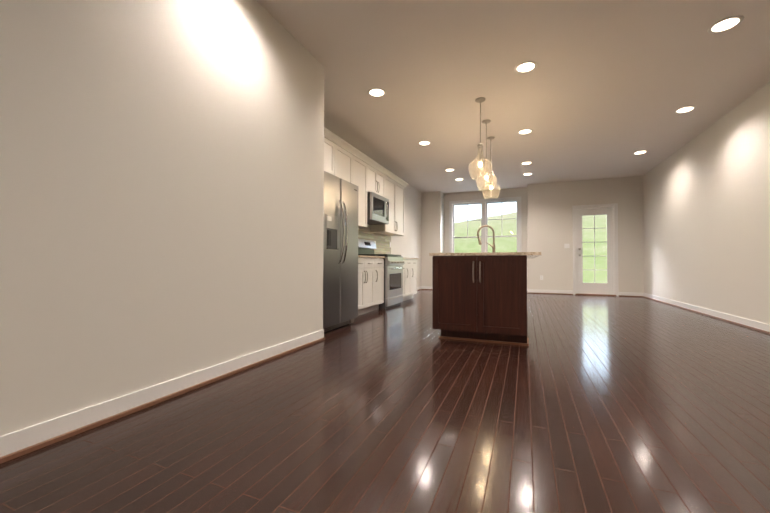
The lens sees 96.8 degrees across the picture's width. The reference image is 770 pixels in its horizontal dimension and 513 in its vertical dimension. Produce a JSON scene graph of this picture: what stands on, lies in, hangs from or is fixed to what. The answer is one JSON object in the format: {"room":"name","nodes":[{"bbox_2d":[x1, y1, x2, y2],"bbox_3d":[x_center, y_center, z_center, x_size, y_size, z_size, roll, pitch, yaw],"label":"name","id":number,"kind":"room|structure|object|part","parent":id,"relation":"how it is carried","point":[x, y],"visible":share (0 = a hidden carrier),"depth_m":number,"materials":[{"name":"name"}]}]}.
{"room":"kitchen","nodes":[
{"label":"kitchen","id":0,"kind":"room"},
{"bbox_2d":[0,0,323,435],"bbox_3d":[-2.171,-0.634,1.397,1.040,2.960,5.415,0,-1,22],"label":"wall","id":1,"kind":"structure","parent":0,"point":[161,191],"depth_m":1.98,"materials":[{"name":"white paint"}]},
{"bbox_2d":[0,329,324,463],"bbox_3d":[-1.679,0.791,1.170,0.032,0.105,5.413,0,-1,22],"label":"baseboard","id":2,"kind":"structure","parent":1,"relation":"attached to","point":[21,442],"depth_m":1.85,"materials":[{"name":"white wood"}]},
{"bbox_2d":[0,290,769,512],"bbox_3d":[1.422,0.936,3.817,6.000,0.080,13.070,0,-1,22],"label":"floor","id":3,"kind":"structure","parent":0,"point":[598,404],"depth_m":1.69,"materials":[{"name":"brown wood"}]},
{"bbox_2d":[323,171,357,331],"bbox_3d":[-0.866,-0.031,4.324,0.890,1.858,0.910,0,-1,22],"label":"refrigerator","id":4,"kind":"object","parent":3,"relation":"on","point":[340,270],"visible":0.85,"depth_m":4.13,"materials":[{"name":"grey metal"}]},
{"bbox_3d":[-0.505,-0.294,4.147,0.086,0.769,0.112,0,-1,22],"label":"handle","id":5,"kind":"part","parent":4,"relation":"part of","materials":[{"name":"silver metal"}]},
{"bbox_2d":[358,259,377,315],"bbox_3d":[-0.594,0.469,5.443,0.632,0.898,0.812,0,-1,22],"label":"base cabinet","id":6,"kind":"object","parent":3,"relation":"on","point":[370,283],"depth_m":5.43,"materials":[{"name":"white wood"}]},
{"bbox_2d":[358,255,384,258],"bbox_3d":[-0.569,0.003,5.474,0.645,0.030,1.425,0,-1,22],"label":"countertop","id":7,"kind":"structure","parent":6,"relation":"on","point":[359,256],"depth_m":5.47,"materials":[{"name":"beige stone"}]},
{"bbox_2d":[378,259,383,308],"bbox_3d":[-0.399,0.477,5.919,0.632,0.898,0.458,0,-1,22],"label":"base cabinet","id":8,"kind":"object","parent":3,"relation":"on","point":[380,261],"depth_m":5.90,"materials":[{"name":"white wood"}]},
{"bbox_2d":[358,239,404,308],"bbox_3d":[-0.088,0.305,6.489,0.759,1.262,0.815,0,-1,22],"label":"range","id":9,"kind":"object","parent":3,"relation":"on","point":[393,267],"visible":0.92,"depth_m":6.31,"materials":[{"name":"grey metal"}]},
{"bbox_2d":[401,259,405,300],"bbox_3d":[0.084,0.498,7.096,0.632,0.898,0.433,0,-1,22],"label":"base cabinet","id":10,"kind":"object","parent":3,"relation":"on","point":[404,270],"depth_m":7.07,"materials":[{"name":"white wood"}]},
{"bbox_2d":[406,259,413,299],"bbox_3d":[0.210,0.503,7.403,0.632,0.898,0.470,0,-1,22],"label":"base cabinet","id":11,"kind":"object","parent":3,"relation":"on","point":[409,262],"depth_m":7.40,"materials":[{"name":"white wood"}]},
{"bbox_2d":[414,259,416,293],"bbox_3d":[0.352,0.509,7.750,0.632,0.898,0.520,0,-1,22],"label":"base cabinet","id":12,"kind":"object","parent":3,"relation":"on","point":[415,261],"depth_m":7.78,"materials":[{"name":"white wood"}]},
{"bbox_2d":[429,253,528,345],"bbox_3d":[1.473,0.464,4.851,1.022,0.898,2.943,0,-1,22],"label":"kitchen island","id":13,"kind":"object","parent":3,"relation":"on","point":[480,297],"depth_m":3.51,"materials":[{"name":"brown wood"}]},
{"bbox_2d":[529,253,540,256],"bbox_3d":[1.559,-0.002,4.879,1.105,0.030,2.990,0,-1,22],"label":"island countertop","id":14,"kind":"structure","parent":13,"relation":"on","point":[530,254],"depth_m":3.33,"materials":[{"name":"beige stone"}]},
{"bbox_2d":[477,225,496,252],"bbox_3d":[1.411,-0.232,4.777,0.259,0.426,0.159,0,-1,22],"label":"faucet","id":15,"kind":"object","parent":14,"relation":"on","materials":[{"name":"gold metal"}]},
{"bbox_2d":[358,184,420,286],"bbox_3d":[-0.236,-0.530,7.326,0.120,2.960,7.025,0,-1,22],"label":"wall","id":16,"kind":"structure","parent":0,"point":[408,244],"depth_m":9.54,"materials":[{"name":"white paint"}]},
{"bbox_2d":[324,131,335,174],"bbox_3d":[-1.125,-1.484,4.559,0.338,0.560,1.187,0,-1,22],"label":"upper cabinet","id":17,"kind":"object","parent":16,"relation":"attached to","point":[329,139],"depth_m":4.93,"materials":[{"name":"white wood"}]},
{"bbox_2d":[335,139,367,226],"bbox_3d":[-0.683,-1.135,5.632,0.338,1.220,1.143,0,-1,22],"label":"upper cabinet","id":18,"kind":"object","parent":16,"relation":"attached to","point":[348,162],"depth_m":5.69,"materials":[{"name":"white wood"}]},
{"bbox_2d":[358,229,390,253],"bbox_3d":[-0.460,-0.238,6.610,0.007,0.550,3.150,0,-1,22],"label":"tile backsplash","id":19,"kind":"structure","parent":16,"relation":"attached to","point":[383,244],"depth_m":7.38,"materials":[{"name":"beige tile"}]},
{"bbox_2d":[368,159,387,198],"bbox_3d":[-0.308,-1.450,6.551,0.338,0.557,0.828,0,-1,22],"label":"upper cabinet","id":20,"kind":"object","parent":16,"relation":"attached to","point":[377,177],"depth_m":6.47,"materials":[{"name":"white wood"}]},
{"bbox_2d":[367,192,388,224],"bbox_3d":[-0.242,-0.893,6.515,0.480,0.497,0.814,0,-1,22],"label":"microwave","id":21,"kind":"object","parent":20,"relation":"attached to","point":[377,209],"visible":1,"depth_m":6.33,"materials":[{"name":"grey metal"}]},
{"bbox_2d":[370,171,403,234],"bbox_3d":[0.072,-1.102,7.473,0.338,1.220,1.177,0,-1,22],"label":"upper cabinet","id":22,"kind":"object","parent":16,"relation":"attached to","point":[395,226],"depth_m":7.35,"materials":[{"name":"white wood"}]},
{"bbox_2d":[444,187,527,287],"bbox_3d":[2.950,-0.475,10.193,2.400,2.960,0.120,0,-1,22],"label":"wall","id":23,"kind":"structure","parent":0,"point":[504,193],"depth_m":10.07,"materials":[{"name":"white paint"}]},
{"bbox_2d":[449,197,521,252],"bbox_3d":[2.950,-0.585,10.160,2.095,2.240,0.145,0,-1,22],"label":"window","id":24,"kind":"structure","parent":23,"relation":"in","point":[484,231],"depth_m":10.14,"materials":[{"name":"white"}]},
{"bbox_2d":[257,0,769,193],"bbox_3d":[1.429,-2.114,3.868,6.000,0.100,13.070,0,-1,22],"label":"ceiling","id":25,"kind":"structure","parent":0,"point":[605,89],"depth_m":3.96,"materials":[{"name":"white paint"}]},
{"bbox_2d":[367,88,385,96],"bbox_3d":[-0.103,-2.056,4.295,0.236,0.008,0.236,0,-1,22],"label":"recessed light","id":26,"kind":"object","parent":25,"relation":"in","point":[376,92],"visible":1,"depth_m":4.29,"materials":[{"name":"white"}]},
{"bbox_2d":[418,141,430,145],"bbox_3d":[0.708,-2.024,6.113,0.236,0.008,0.236,0,-1,22],"label":"recessed light","id":27,"kind":"object","parent":25,"relation":"in","point":[423,143],"visible":1,"depth_m":6.12,"materials":[{"name":"white"}]},
{"bbox_2d":[468,97,492,179],"bbox_3d":[1.246,-1.533,4.468,0.306,1.041,0.306,0,-1,22],"label":"pendant light","id":28,"kind":"object","parent":25,"relation":"hanging from","point":[480,100],"visible":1,"depth_m":4.46,"materials":[{"name":"silver metal"}]},
{"bbox_3d":[1.245,-1.231,4.463,0.306,0.437,0.306,0,-1,22],"label":"lamp shade","id":29,"kind":"part","parent":28,"relation":"part of","materials":[{"name":"clear glass"}]},
{"bbox_2d":[476,119,496,190],"bbox_3d":[1.527,-1.521,5.152,0.306,1.041,0.306,0,-1,22],"label":"pendant light","id":30,"kind":"object","parent":25,"relation":"hanging from","point":[486,121],"visible":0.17,"depth_m":5.14,"materials":[{"name":"silver metal"}]},
{"bbox_3d":[1.526,-1.219,5.147,0.306,0.437,0.306,0,-1,22],"label":"lamp shade","id":31,"kind":"part","parent":30,"relation":"part of","materials":[{"name":"clear glass"}]},
{"bbox_2d":[482,136,499,198],"bbox_3d":[1.808,-1.509,5.837,0.306,1.041,0.306,0,-1,22],"label":"pendant light","id":32,"kind":"object","parent":25,"relation":"hanging from","point":[490,138],"visible":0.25,"depth_m":5.83,"materials":[{"name":"silver metal"}]},
{"bbox_3d":[1.807,-1.207,5.832,0.306,0.437,0.306,0,-1,22],"label":"lamp shade","id":33,"kind":"part","parent":32,"relation":"part of","materials":[{"name":"clear glass"}]},
{"bbox_2d":[517,129,532,134],"bbox_3d":[2.278,-2.029,5.567,0.236,0.008,0.236,0,-1,22],"label":"recessed light","id":34,"kind":"object","parent":25,"relation":"in","point":[524,131],"visible":1,"depth_m":5.56,"materials":[{"name":"white"}]},
{"bbox_2d":[514,61,537,72],"bbox_3d":[1.536,-2.062,3.731,0.236,0.008,0.236,0,-1,22],"label":"recessed light","id":35,"kind":"object","parent":25,"relation":"in","point":[526,66],"visible":1,"depth_m":3.73,"materials":[{"name":"white"}]},
{"bbox_2d":[521,162,532,164],"bbox_3d":[3.034,-1.998,7.331,0.236,0.008,0.236,0,-1,22],"label":"recessed light","id":36,"kind":"object","parent":25,"relation":"in","point":[525,163],"visible":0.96,"depth_m":7.35,"materials":[{"name":"white"}]},
{"bbox_2d":[633,151,647,154],"bbox_3d":[4.931,-2.005,6.607,0.236,0.008,0.236,0,-1,22],"label":"recessed light","id":37,"kind":"object","parent":25,"relation":"in","point":[638,152],"visible":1,"depth_m":6.60,"materials":[{"name":"white"}]},
{"bbox_2d":[674,106,695,113],"bbox_3d":[4.173,-2.038,4.757,0.236,0.008,0.236,0,-1,22],"label":"recessed light","id":38,"kind":"object","parent":25,"relation":"in","point":[686,109],"visible":1,"depth_m":4.75,"materials":[{"name":"white plastic"}]},
{"bbox_2d":[707,15,743,33],"bbox_3d":[3.043,-2.069,3.059,0.236,0.008,0.236,0,-1,22],"label":"recessed light","id":39,"kind":"object","parent":25,"relation":"in","point":[725,24],"visible":1,"depth_m":3.05,"materials":[{"name":"white"}]},
{"bbox_2d":[421,175,643,292],"bbox_3d":[3.853,-0.482,9.601,5.720,2.960,0.530,0,-1,22],"label":"wall","id":40,"kind":"structure","parent":0,"point":[550,221],"depth_m":8.99,"materials":[{"name":"white paint"}]},
{"bbox_2d":[424,286,431,289],"bbox_3d":[1.418,0.951,10.273,0.572,0.105,0.035,0,-1,22],"label":"baseboard","id":41,"kind":"structure","parent":40,"relation":"attached to","point":[425,287],"depth_m":10.32,"materials":[{"name":"white wood"}]},
{"bbox_2d":[527,290,572,293],"bbox_3d":[4.356,0.938,9.068,1.107,0.105,0.035,0,-1,22],"label":"baseboard","id":42,"kind":"structure","parent":40,"relation":"attached to","point":[528,291],"depth_m":9.05,"materials":[{"name":"white wood"}]},
{"bbox_2d":[572,203,618,295],"bbox_3d":[5.354,-0.167,8.739,0.994,2.308,0.156,0,-1,22],"label":"door","id":43,"kind":"structure","parent":40,"relation":"attached to","point":[610,287],"depth_m":8.72,"materials":[{"name":"white wood"}]},
{"bbox_2d":[619,292,643,296],"bbox_3d":[6.012,0.930,8.387,0.475,0.105,0.032,0,-1,22],"label":"baseboard","id":44,"kind":"structure","parent":40,"relation":"attached to","point":[628,294],"depth_m":8.37,"materials":[{"name":"white wood"}]},
{"bbox_2d":[643,82,769,324],"bbox_3d":[4.005,-0.599,2.595,0.120,2.960,12.320,0,-1,22],"label":"wall","id":45,"kind":"structure","parent":0,"point":[706,208],"depth_m":5.12,"materials":[{"name":"white paint"}]},
{"bbox_2d":[644,294,769,333],"bbox_3d":[3.932,0.829,2.600,0.032,0.105,12.320,0,-1,22],"label":"baseboard","id":46,"kind":"structure","parent":45,"relation":"attached to","point":[759,326],"depth_m":5.08,"materials":[{"name":"white wood"}]},
{"label":"outside","id":47,"kind":"structure","parent":0,"visible":0},
{"bbox_2d":[454,212,606,282],"bbox_3d":[20.585,-7.011,38.234,75.000,18.252,65.770,0,-1,22],"label":"hill","id":48,"kind":"structure","parent":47,"point":[597,268],"depth_m":18.43,"materials":[{"name":"green plant"}]}
]}

